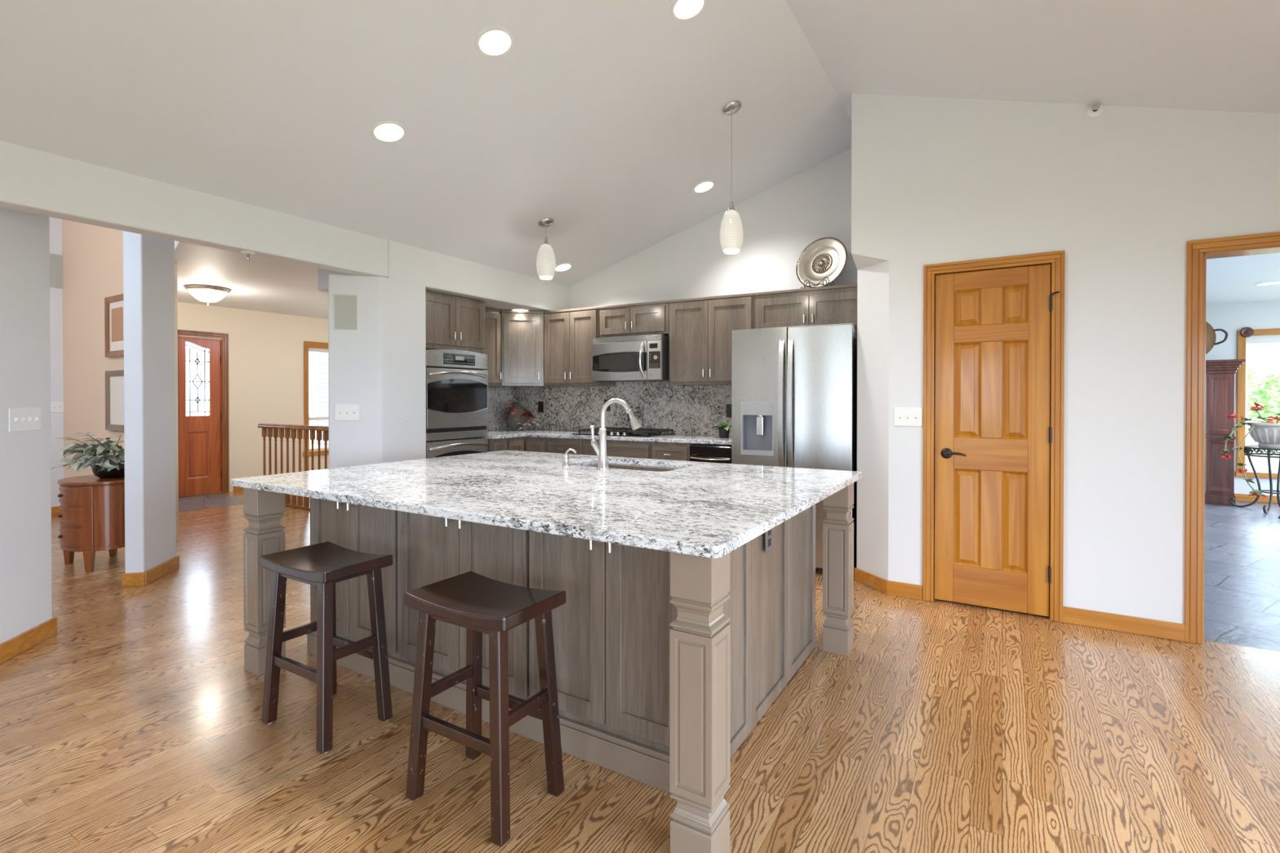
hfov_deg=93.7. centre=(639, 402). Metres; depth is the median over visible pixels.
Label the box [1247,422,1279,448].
urn planter
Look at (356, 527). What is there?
base cabinet
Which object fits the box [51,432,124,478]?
potted plant
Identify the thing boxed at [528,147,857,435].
wall
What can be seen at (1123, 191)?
wall
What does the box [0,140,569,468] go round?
wall
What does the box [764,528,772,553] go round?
outlet
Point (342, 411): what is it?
switch plate
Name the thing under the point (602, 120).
ceiling
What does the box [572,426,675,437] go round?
cooktop
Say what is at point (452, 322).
tall cabinet
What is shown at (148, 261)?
wall
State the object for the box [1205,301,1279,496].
wall
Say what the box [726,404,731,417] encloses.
outlet
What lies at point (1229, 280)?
ceiling
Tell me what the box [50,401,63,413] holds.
switch plate
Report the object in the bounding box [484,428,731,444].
countertop
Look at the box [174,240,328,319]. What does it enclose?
ceiling
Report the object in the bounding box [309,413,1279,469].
ground
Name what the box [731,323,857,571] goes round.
refrigerator
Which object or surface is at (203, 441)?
door
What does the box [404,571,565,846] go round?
bar stool
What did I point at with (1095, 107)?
sprinkler
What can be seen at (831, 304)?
upper cabinet
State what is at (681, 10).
recessed light
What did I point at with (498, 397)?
backsplash
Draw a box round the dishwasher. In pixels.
[689,443,731,463]
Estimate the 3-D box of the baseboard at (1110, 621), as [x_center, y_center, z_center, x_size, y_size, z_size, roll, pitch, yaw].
[2.608,1.198,3.252,0.535,0.090,0.016,0,0,31]
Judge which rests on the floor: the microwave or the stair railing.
the stair railing
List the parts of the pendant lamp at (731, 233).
lamp shade, cord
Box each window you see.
[302,341,328,471]
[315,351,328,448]
[1234,327,1279,479]
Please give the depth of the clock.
5.05 m
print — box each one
[111,306,123,342]
[111,382,123,415]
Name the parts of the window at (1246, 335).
casing, sill, casing, frame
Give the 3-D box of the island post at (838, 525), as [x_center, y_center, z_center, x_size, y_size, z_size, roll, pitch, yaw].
[0.998,0.815,3.019,0.124,0.859,0.124,0,0,31]
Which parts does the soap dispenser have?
spout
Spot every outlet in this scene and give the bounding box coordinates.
[537,401,543,412]
[604,399,610,411]
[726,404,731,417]
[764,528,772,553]
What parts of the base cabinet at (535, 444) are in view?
door, door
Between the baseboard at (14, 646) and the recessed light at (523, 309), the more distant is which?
the recessed light at (523, 309)
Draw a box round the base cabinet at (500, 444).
[488,438,506,452]
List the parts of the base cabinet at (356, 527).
door, handle, handle, door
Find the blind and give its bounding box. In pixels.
[1247,334,1279,343]
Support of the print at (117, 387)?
attached to the framed picture at (114, 380)
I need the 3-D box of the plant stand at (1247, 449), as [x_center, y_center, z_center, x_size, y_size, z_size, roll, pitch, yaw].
[7.106,0.862,6.714,0.530,0.715,0.531,0,0,14]
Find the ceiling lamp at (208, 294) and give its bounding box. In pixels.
[183,284,231,305]
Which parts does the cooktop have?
glass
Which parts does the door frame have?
casing, casing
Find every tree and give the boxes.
[1247,366,1279,422]
[1247,368,1279,418]
[1247,393,1253,422]
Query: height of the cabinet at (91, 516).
0.655 m
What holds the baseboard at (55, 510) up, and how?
attached to the wall at (55, 224)
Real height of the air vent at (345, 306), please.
0.256 m
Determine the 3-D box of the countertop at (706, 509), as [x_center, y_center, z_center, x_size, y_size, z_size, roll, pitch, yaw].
[-0.383,0.369,2.908,2.447,0.031,1.804,0,0,31]
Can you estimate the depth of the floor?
2.20 m
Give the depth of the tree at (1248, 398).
17.05 m
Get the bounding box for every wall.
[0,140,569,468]
[0,207,176,644]
[48,217,63,506]
[62,219,178,540]
[177,302,328,492]
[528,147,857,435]
[851,93,1279,623]
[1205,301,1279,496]
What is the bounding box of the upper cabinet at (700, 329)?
[667,293,754,385]
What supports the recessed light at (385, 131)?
in the ceiling at (602, 120)
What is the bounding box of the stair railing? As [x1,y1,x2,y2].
[257,423,328,511]
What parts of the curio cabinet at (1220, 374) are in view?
door, waist moulding, door, cornice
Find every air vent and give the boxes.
[49,253,62,288]
[333,293,358,330]
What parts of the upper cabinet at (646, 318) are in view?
door, moulding, door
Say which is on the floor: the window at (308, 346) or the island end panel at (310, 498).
the island end panel at (310, 498)
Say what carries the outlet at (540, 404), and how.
attached to the backsplash at (682, 409)
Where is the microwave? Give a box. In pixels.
[591,334,668,382]
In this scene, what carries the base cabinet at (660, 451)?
on the floor
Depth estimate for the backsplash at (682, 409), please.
5.81 m
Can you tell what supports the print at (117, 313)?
attached to the framed picture at (113, 305)
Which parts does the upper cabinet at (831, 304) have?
door, moulding, door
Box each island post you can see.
[243,487,285,675]
[669,551,730,852]
[822,482,853,656]
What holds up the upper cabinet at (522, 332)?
attached to the wall at (779, 222)
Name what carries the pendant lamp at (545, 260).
hanging from the ceiling at (602, 120)
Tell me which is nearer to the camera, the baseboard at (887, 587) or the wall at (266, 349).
the baseboard at (887, 587)
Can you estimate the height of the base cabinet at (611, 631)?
0.759 m
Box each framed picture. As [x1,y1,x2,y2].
[104,293,124,357]
[105,369,124,431]
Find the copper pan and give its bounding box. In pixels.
[1205,321,1227,354]
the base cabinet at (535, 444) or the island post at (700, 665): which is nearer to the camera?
the island post at (700, 665)
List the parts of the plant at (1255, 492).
flower, flower, flower, flower, flower, flower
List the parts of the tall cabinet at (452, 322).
door, door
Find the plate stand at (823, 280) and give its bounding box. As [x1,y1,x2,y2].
[800,276,834,288]
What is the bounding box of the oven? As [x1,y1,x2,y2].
[426,348,488,458]
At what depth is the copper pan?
7.09 m
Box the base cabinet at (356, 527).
[311,497,400,659]
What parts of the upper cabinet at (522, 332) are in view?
moulding, door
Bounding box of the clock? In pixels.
[455,356,463,360]
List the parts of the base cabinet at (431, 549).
door, handle, handle, door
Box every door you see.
[177,329,229,497]
[922,250,1064,622]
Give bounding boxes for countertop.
[231,449,862,558]
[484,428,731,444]
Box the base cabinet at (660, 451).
[651,441,693,461]
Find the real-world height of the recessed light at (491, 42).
0.063 m
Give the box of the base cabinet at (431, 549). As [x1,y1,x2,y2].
[397,511,528,700]
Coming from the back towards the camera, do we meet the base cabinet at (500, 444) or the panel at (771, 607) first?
the base cabinet at (500, 444)
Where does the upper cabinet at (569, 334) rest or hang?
attached to the wall at (779, 222)
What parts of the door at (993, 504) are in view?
casing, handle, raised panel, raised panel, raised panel, cross rail, casing, raised panel, raised panel, raised panel, casing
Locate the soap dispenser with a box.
[561,448,576,466]
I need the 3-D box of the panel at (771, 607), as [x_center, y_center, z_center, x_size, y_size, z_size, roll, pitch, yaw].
[0.529,0.819,2.475,0.032,0.859,1.372,0,0,31]
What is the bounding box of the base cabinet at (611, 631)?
[528,530,677,753]
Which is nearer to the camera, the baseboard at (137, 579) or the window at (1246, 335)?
the baseboard at (137, 579)
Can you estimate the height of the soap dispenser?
0.098 m
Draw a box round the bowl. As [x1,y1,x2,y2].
[90,462,124,478]
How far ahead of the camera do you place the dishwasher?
4.74 m
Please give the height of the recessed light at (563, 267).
0.063 m
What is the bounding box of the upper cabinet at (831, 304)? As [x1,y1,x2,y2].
[754,284,857,328]
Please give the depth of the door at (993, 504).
3.57 m
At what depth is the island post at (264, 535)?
2.76 m
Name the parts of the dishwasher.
handle, door, control panel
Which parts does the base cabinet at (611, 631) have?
door, handle, handle, door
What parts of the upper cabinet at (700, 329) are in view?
door, moulding, door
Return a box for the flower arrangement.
[504,400,539,429]
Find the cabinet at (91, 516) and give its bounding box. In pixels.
[57,475,124,572]
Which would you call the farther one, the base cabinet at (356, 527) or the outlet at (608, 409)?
the outlet at (608, 409)
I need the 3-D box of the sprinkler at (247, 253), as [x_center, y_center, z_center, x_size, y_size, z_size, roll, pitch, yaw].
[-2.370,-0.880,3.627,0.072,0.053,0.072,0,0,31]
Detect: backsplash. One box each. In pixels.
[486,386,511,430]
[511,381,731,435]
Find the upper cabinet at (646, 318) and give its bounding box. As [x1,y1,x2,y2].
[598,300,668,337]
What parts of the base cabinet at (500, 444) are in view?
drawer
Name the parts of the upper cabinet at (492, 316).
moulding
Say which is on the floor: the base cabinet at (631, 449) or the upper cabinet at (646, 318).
the base cabinet at (631, 449)
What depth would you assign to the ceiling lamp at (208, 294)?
6.50 m
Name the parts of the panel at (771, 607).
panel, panel, panel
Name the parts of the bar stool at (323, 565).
leg, leg, seat, leg, leg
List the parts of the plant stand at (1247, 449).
leg, leg, leg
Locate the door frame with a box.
[1184,231,1279,644]
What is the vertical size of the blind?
0.100 m
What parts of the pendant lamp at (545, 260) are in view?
lamp shade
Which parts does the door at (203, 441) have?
casing, panel, casing, casing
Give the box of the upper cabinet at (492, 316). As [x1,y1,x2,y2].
[484,306,501,386]
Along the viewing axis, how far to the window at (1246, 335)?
7.33 m
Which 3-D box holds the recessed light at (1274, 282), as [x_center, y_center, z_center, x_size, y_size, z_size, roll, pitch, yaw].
[6.376,-1.205,6.069,0.220,0.010,0.220,0,0,31]
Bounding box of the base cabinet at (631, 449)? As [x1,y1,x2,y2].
[582,439,651,458]
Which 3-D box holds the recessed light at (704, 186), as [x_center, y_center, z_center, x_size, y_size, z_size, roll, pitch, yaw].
[0.514,-1.735,4.832,0.180,0.063,0.180,0,0,-16]
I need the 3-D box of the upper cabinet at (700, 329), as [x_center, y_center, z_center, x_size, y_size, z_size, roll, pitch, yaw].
[0.657,-0.526,5.220,0.781,0.742,0.372,0,0,29]
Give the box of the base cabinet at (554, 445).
[546,437,582,454]
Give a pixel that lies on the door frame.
(1198, 251)
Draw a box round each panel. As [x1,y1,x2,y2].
[310,497,311,622]
[723,504,815,757]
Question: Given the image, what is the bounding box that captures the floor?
[0,490,1279,852]
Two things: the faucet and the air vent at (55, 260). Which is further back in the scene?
the air vent at (55, 260)
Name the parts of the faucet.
lever, lever, spout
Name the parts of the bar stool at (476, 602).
leg, leg, seat, leg, leg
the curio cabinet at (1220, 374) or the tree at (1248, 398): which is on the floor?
the curio cabinet at (1220, 374)
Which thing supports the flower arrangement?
on the countertop at (504, 433)
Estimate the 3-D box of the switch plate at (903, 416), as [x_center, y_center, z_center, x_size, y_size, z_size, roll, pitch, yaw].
[1.696,0.093,3.796,0.166,0.118,0.019,0,0,31]
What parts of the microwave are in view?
door, glass, handle, control panel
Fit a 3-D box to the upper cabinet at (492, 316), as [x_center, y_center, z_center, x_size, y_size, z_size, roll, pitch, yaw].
[-1.597,-0.530,5.748,0.372,0.742,0.445,0,0,31]
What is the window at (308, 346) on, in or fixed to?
in the wall at (266, 349)
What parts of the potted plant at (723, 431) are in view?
pot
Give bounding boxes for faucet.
[589,398,641,469]
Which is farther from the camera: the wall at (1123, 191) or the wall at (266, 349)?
the wall at (266, 349)
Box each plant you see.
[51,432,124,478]
[711,419,731,437]
[1221,402,1279,498]
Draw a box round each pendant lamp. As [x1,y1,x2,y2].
[536,217,555,279]
[720,100,743,254]
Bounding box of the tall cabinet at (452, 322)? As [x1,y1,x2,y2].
[425,290,484,438]
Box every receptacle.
[728,406,731,414]
[768,528,771,546]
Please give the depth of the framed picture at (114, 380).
5.77 m
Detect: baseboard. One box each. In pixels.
[0,617,57,664]
[51,506,59,515]
[122,555,179,586]
[233,486,243,491]
[306,631,671,793]
[854,567,922,599]
[1062,606,1185,641]
[1235,493,1277,503]
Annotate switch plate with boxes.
[8,407,40,432]
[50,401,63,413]
[334,404,359,420]
[893,407,922,426]
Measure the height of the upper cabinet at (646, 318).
0.292 m
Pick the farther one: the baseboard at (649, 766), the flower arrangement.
the flower arrangement
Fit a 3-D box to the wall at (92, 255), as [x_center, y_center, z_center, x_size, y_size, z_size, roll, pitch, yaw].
[-5.262,-0.626,5.977,2.600,3.700,0.104,0,0,31]
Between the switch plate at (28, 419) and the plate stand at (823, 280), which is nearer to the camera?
the switch plate at (28, 419)
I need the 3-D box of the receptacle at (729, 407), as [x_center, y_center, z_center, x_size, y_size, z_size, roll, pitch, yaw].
[0.799,0.076,5.335,0.032,0.074,0.004,0,0,29]
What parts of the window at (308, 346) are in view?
casing, sill, casing, frame, sash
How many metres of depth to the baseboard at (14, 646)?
3.02 m
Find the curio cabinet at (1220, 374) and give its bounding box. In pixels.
[1204,359,1245,506]
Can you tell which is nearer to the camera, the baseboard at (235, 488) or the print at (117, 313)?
the print at (117, 313)
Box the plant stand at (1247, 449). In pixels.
[1229,445,1279,513]
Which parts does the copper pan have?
dish, handle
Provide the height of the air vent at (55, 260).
0.360 m
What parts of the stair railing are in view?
handrail, shoe rail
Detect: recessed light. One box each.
[370,120,406,142]
[475,26,514,57]
[511,308,529,311]
[555,262,572,271]
[671,0,706,21]
[693,180,715,193]
[1254,280,1279,285]
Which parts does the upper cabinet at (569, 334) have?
door, moulding, door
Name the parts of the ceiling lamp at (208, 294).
lamp shade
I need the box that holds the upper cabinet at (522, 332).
[499,310,562,386]
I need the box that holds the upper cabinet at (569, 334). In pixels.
[543,306,615,386]
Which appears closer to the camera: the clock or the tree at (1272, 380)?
the clock
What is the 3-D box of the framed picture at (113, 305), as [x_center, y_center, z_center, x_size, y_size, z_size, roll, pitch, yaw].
[-5.008,-0.729,5.740,0.480,0.580,0.034,0,0,31]
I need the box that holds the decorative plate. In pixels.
[795,236,847,288]
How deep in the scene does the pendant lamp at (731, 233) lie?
3.83 m
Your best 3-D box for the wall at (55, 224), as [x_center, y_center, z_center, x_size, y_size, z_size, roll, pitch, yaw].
[-7.628,-0.615,4.465,0.120,3.700,4.936,0,0,31]
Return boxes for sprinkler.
[240,250,254,262]
[1086,102,1102,117]
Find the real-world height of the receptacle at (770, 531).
0.074 m
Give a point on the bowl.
(114, 473)
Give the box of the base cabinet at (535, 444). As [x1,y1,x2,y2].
[506,436,546,452]
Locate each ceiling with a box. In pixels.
[0,0,1279,286]
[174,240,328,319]
[1205,253,1279,305]
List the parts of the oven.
control panel, door, door, glass, glass, handle, handle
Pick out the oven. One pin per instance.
(457, 385)
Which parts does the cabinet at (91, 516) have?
leg, moulding, moulding, moulding, moulding, moulding, moulding, drawer, drawer, drawer, leg, moulding, leg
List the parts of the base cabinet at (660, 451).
drawer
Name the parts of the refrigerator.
dispenser frame, door, handle, handle, door, freezer drawer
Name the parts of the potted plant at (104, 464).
stem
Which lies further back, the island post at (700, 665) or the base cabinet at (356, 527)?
the base cabinet at (356, 527)
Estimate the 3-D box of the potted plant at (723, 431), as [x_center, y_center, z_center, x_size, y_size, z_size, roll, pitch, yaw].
[0.696,0.221,5.037,0.202,0.152,0.222,0,0,-27]
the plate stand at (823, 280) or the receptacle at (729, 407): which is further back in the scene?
the receptacle at (729, 407)
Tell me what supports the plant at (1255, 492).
in the urn planter
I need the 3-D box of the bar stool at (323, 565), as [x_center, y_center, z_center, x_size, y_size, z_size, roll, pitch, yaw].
[-1.225,0.924,2.349,0.432,0.651,0.288,0,0,31]
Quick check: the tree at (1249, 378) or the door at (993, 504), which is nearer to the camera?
the door at (993, 504)
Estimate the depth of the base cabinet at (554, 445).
5.45 m
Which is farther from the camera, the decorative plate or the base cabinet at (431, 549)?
the decorative plate
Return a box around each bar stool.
[260,541,392,753]
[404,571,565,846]
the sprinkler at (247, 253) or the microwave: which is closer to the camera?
the sprinkler at (247, 253)

